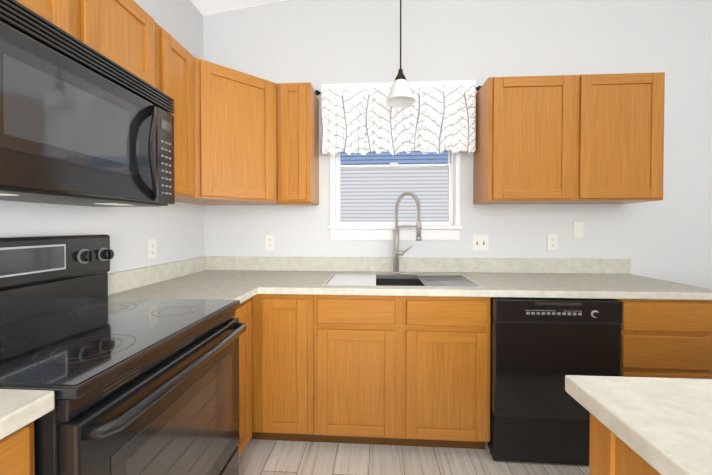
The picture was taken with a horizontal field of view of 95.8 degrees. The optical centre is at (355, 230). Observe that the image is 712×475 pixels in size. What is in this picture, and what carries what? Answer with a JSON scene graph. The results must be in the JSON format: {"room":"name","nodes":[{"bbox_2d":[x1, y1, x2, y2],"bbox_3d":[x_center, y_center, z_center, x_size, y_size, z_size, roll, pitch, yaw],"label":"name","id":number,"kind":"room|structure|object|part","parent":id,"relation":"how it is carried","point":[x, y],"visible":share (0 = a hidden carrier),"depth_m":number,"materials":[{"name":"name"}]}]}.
{"room":"kitchen","nodes":[
{"label":"kitchen","id":0,"kind":"room"},
{"bbox_2d":[0,0,204,272],"bbox_3d":[-1.375,-0.627,-0.228,0.120,3.750,5.320,0,1,4],"label":"wall","id":1,"kind":"structure","parent":0,"point":[176,230],"depth_m":1.78,"materials":[{"name":"white paint"}]},
{"bbox_2d":[16,0,193,197],"bbox_3d":[-1.074,-0.551,0.984,0.321,0.765,1.554,0,1,4],"label":"upper cabinet","id":2,"kind":"object","parent":1,"relation":"attached to","point":[134,38],"visible":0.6,"depth_m":1.35,"materials":[{"name":"brown wood"}]},
{"bbox_2d":[0,0,174,206],"bbox_3d":[-1.005,-0.343,1.063,0.449,0.486,0.787,0,1,4],"label":"over-the-range microwave","id":3,"kind":"object","parent":2,"relation":"attached to","point":[82,124],"visible":1,"depth_m":0.97,"materials":[{"name":"black"}]},
{"bbox_2d":[147,239,155,259],"bbox_3d":[-1.176,0.106,1.854,0.009,0.117,0.072,0,1,4],"label":"outlet","id":4,"kind":"object","parent":1,"relation":"attached to","point":[151,248],"visible":1,"depth_m":1.84,"materials":[{"name":"white plastic"}]},
{"bbox_2d":[190,0,284,15],"bbox_3d":[1.384,-1.992,-0.362,5.640,0.878,5.440,0,1,4],"label":"ceiling","id":5,"kind":"structure","parent":0,"point":[206,7],"depth_m":2.34,"materials":[{"name":"white paint"}]},
{"bbox_2d":[386,0,414,106],"bbox_3d":[0.254,-1.264,1.824,0.166,1.064,0.166,0,1,4],"label":"pendant lamp","id":6,"kind":"object","parent":5,"relation":"hanging from","point":[400,94],"visible":1,"depth_m":1.81,"materials":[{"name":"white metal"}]},
{"bbox_2d":[239,439,588,474],"bbox_3d":[1.384,1.280,-0.316,5.640,0.060,5.440,0,1,4],"label":"floor","id":7,"kind":"structure","parent":0,"point":[268,457],"depth_m":1.69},
{"bbox_2d":[0,421,34,474],"bbox_3d":[-0.957,0.801,0.440,0.626,0.876,0.471,0,1,4],"label":"base cabinet","id":8,"kind":"object","parent":7,"relation":"on","point":[17,453],"depth_m":0.60,"materials":[{"name":"brown wood"}]},
{"bbox_2d":[0,389,54,439],"bbox_3d":[-0.968,0.298,0.054,0.653,0.139,1.228,0,1,4],"label":"countertop","id":9,"kind":"structure","parent":8,"relation":"on","point":[18,408],"depth_m":0.60,"materials":[{"name":"stone"}]},
{"bbox_2d":[0,234,246,474],"bbox_3d":[-0.846,0.626,1.067,0.717,1.208,0.787,0,1,4],"label":"range","id":10,"kind":"object","parent":7,"relation":"on","point":[139,386],"visible":1,"depth_m":1.00,"materials":[{"name":"black metal"}]},
{"bbox_2d":[234,298,251,457],"bbox_3d":[-0.881,0.784,1.632,0.626,0.876,0.319,0,1,4],"label":"base cabinet","id":11,"kind":"object","parent":7,"relation":"on","point":[243,311],"depth_m":1.67,"materials":[{"name":"brown wood"}]},
{"bbox_2d":[108,264,259,302],"bbox_3d":[-0.866,0.276,1.606,0.660,0.139,0.283,0,1,4],"label":"countertop","id":12,"kind":"structure","parent":11,"relation":"on","point":[242,279],"depth_m":1.77,"materials":[{"name":"laminate"}]},
{"bbox_2d":[251,294,342,442],"bbox_3d":[-0.650,0.778,2.095,1.028,0.876,0.626,0,1,4],"label":"base cabinet","id":13,"kind":"object","parent":7,"relation":"on","point":[297,340],"depth_m":1.77,"materials":[{"name":"brown wood"}]},
{"bbox_2d":[488,297,621,464],"bbox_3d":[1.049,0.784,1.940,0.627,0.868,0.625,0,1,4],"label":"dishwasher","id":14,"kind":"object","parent":7,"relation":"on","point":[540,348],"visible":0.77,"depth_m":1.66,"materials":[{"name":"black"}]},
{"bbox_2d":[589,419,652,474],"bbox_3d":[1.560,0.817,-0.698,2.300,0.876,2.674,0,1,4],"label":"kitchen island","id":15,"kind":"object","parent":7,"relation":"on","point":[607,456],"depth_m":0.63,"materials":[{"name":"brown wood"}]},
{"bbox_2d":[565,375,711,474],"bbox_3d":[1.590,0.361,-0.749,2.433,0.038,2.788,0,1,4],"label":"island countertop","id":16,"kind":"structure","parent":15,"relation":"on","point":[665,423],"depth_m":0.57,"materials":[{"name":"beige stone"}]},
{"bbox_2d":[617,299,711,378],"bbox_3d":[1.611,0.780,1.951,0.483,0.876,0.626,0,1,4],"label":"base cabinet","id":17,"kind":"object","parent":7,"relation":"on","point":[661,338],"depth_m":1.64,"materials":[{"name":"brown wood"}]},
{"bbox_2d":[165,256,711,299],"bbox_3d":[0.357,0.271,2.004,3.050,0.139,0.668,0,1,4],"label":"countertop","id":18,"kind":"structure","parent":17,"relation":"on","point":[500,277],"depth_m":2.07,"materials":[{"name":"laminate"}]},
{"bbox_2d":[322,273,484,287],"bbox_3d":[0.267,0.411,1.990,0.885,0.220,0.456,0,1,4],"label":"sink basin","id":19,"kind":"object","parent":18,"relation":"in","point":[405,280],"visible":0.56,"depth_m":2.12,"materials":[{"name":"silver metal"}]},
{"bbox_2d":[392,191,421,273],"bbox_3d":[0.339,0.019,2.167,0.180,0.563,0.217,0,1,4],"label":"faucet","id":20,"kind":"object","parent":18,"relation":"on","point":[397,253],"visible":1,"depth_m":2.23,"materials":[{"name":"silver metal"}]},
{"bbox_2d":[203,0,711,288],"bbox_3d":[1.553,-0.662,2.311,5.640,3.750,0.120,0,1,4],"label":"wall","id":21,"kind":"structure","parent":0,"point":[316,44],"depth_m":2.28,"materials":[{"name":"white paint"}]},
{"bbox_2d":[175,57,278,204],"bbox_3d":[-0.839,-0.566,2.076,0.650,0.765,0.650,0,1,4],"label":"upper cabinet","id":22,"kind":"object","parent":21,"relation":"attached to","point":[235,137],"visible":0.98,"depth_m":1.89,"materials":[{"name":"brown wood"}]},
{"bbox_2d":[265,235,274,249],"bbox_3d":[-0.640,0.090,2.395,0.072,0.117,0.009,0,1,4],"label":"outlet","id":23,"kind":"object","parent":21,"relation":"attached to","point":[269,242],"visible":1,"depth_m":2.39,"materials":[{"name":"white plastic"}]},
{"bbox_2d":[277,82,318,204],"bbox_3d":[-0.392,-0.561,2.212,0.219,0.779,0.321,0,1,4],"label":"upper cabinet","id":24,"kind":"object","parent":21,"relation":"attached to","point":[297,142],"depth_m":2.06,"materials":[{"name":"brown wood"}]},
{"bbox_3d":[-0.399,-0.177,2.117,0.217,0.014,0.020,0,1,4],"label":"wall cabinet light rail","id":25,"kind":"part","parent":24,"relation":"part of","materials":[{"name":"brown wood"}]},
{"bbox_2d":[328,150,462,239],"bbox_3d":[0.280,-0.429,2.372,0.962,0.994,0.163,0,1,4],"label":"window","id":26,"kind":"structure","parent":21,"relation":"in","point":[363,198],"depth_m":2.41,"materials":[{"name":"white"}]},
{"bbox_2d":[315,86,481,95],"bbox_3d":[0.288,-0.979,2.279,1.166,0.038,0.090,0,1,4],"label":"curtain rod","id":27,"kind":"object","parent":21,"relation":"attached to","point":[317,92],"visible":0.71,"depth_m":2.27,"materials":[{"name":"brown metal"}]},
{"bbox_2d":[321,80,475,155],"bbox_3d":[0.285,-0.778,2.229,1.070,0.506,0.044,0,1,4],"label":"valance","id":28,"kind":"object","parent":27,"relation":"hanging from","point":[438,117],"visible":1,"depth_m":2.23,"materials":[{"name":"fabric"}]},
{"bbox_2d":[472,235,488,250],"bbox_3d":[0.888,0.089,2.294,0.116,0.117,0.016,0,1,4],"label":"light switch","id":29,"kind":"object","parent":21,"relation":"attached to","point":[480,242],"visible":1,"depth_m":2.30,"materials":[{"name":"white plastic"}]},
{"bbox_2d":[547,234,557,250],"bbox_3d":[1.385,0.083,2.266,0.072,0.117,0.009,0,1,4],"label":"outlet","id":30,"kind":"object","parent":21,"relation":"attached to","point":[552,242],"visible":1,"depth_m":2.26,"materials":[{"name":"white plastic"}]},
{"bbox_2d":[473,72,664,203],"bbox_3d":[1.342,-0.567,2.102,1.032,0.765,0.321,0,1,4],"label":"upper cabinet","id":31,"kind":"object","parent":21,"relation":"attached to","point":[580,139],"visible":1,"depth_m":1.95,"materials":[{"name":"brown wood"}]},
{"bbox_2d":[573,222,583,238],"bbox_3d":[1.561,-0.001,2.254,0.072,0.117,0.008,0,1,4],"label":"light switch","id":32,"kind":"object","parent":21,"relation":"attached to","point":[578,230],"visible":1,"depth_m":2.25,"materials":[{"name":"white plastic"}]},
{"label":"outside","id":33,"kind":"structure","parent":0,"visible":0},
{"bbox_2d":[341,150,447,164],"bbox_3d":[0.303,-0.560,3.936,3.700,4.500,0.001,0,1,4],"label":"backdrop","id":34,"kind":"structure","parent":33,"point":[373,158],"depth_m":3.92,"materials":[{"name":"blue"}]}
]}

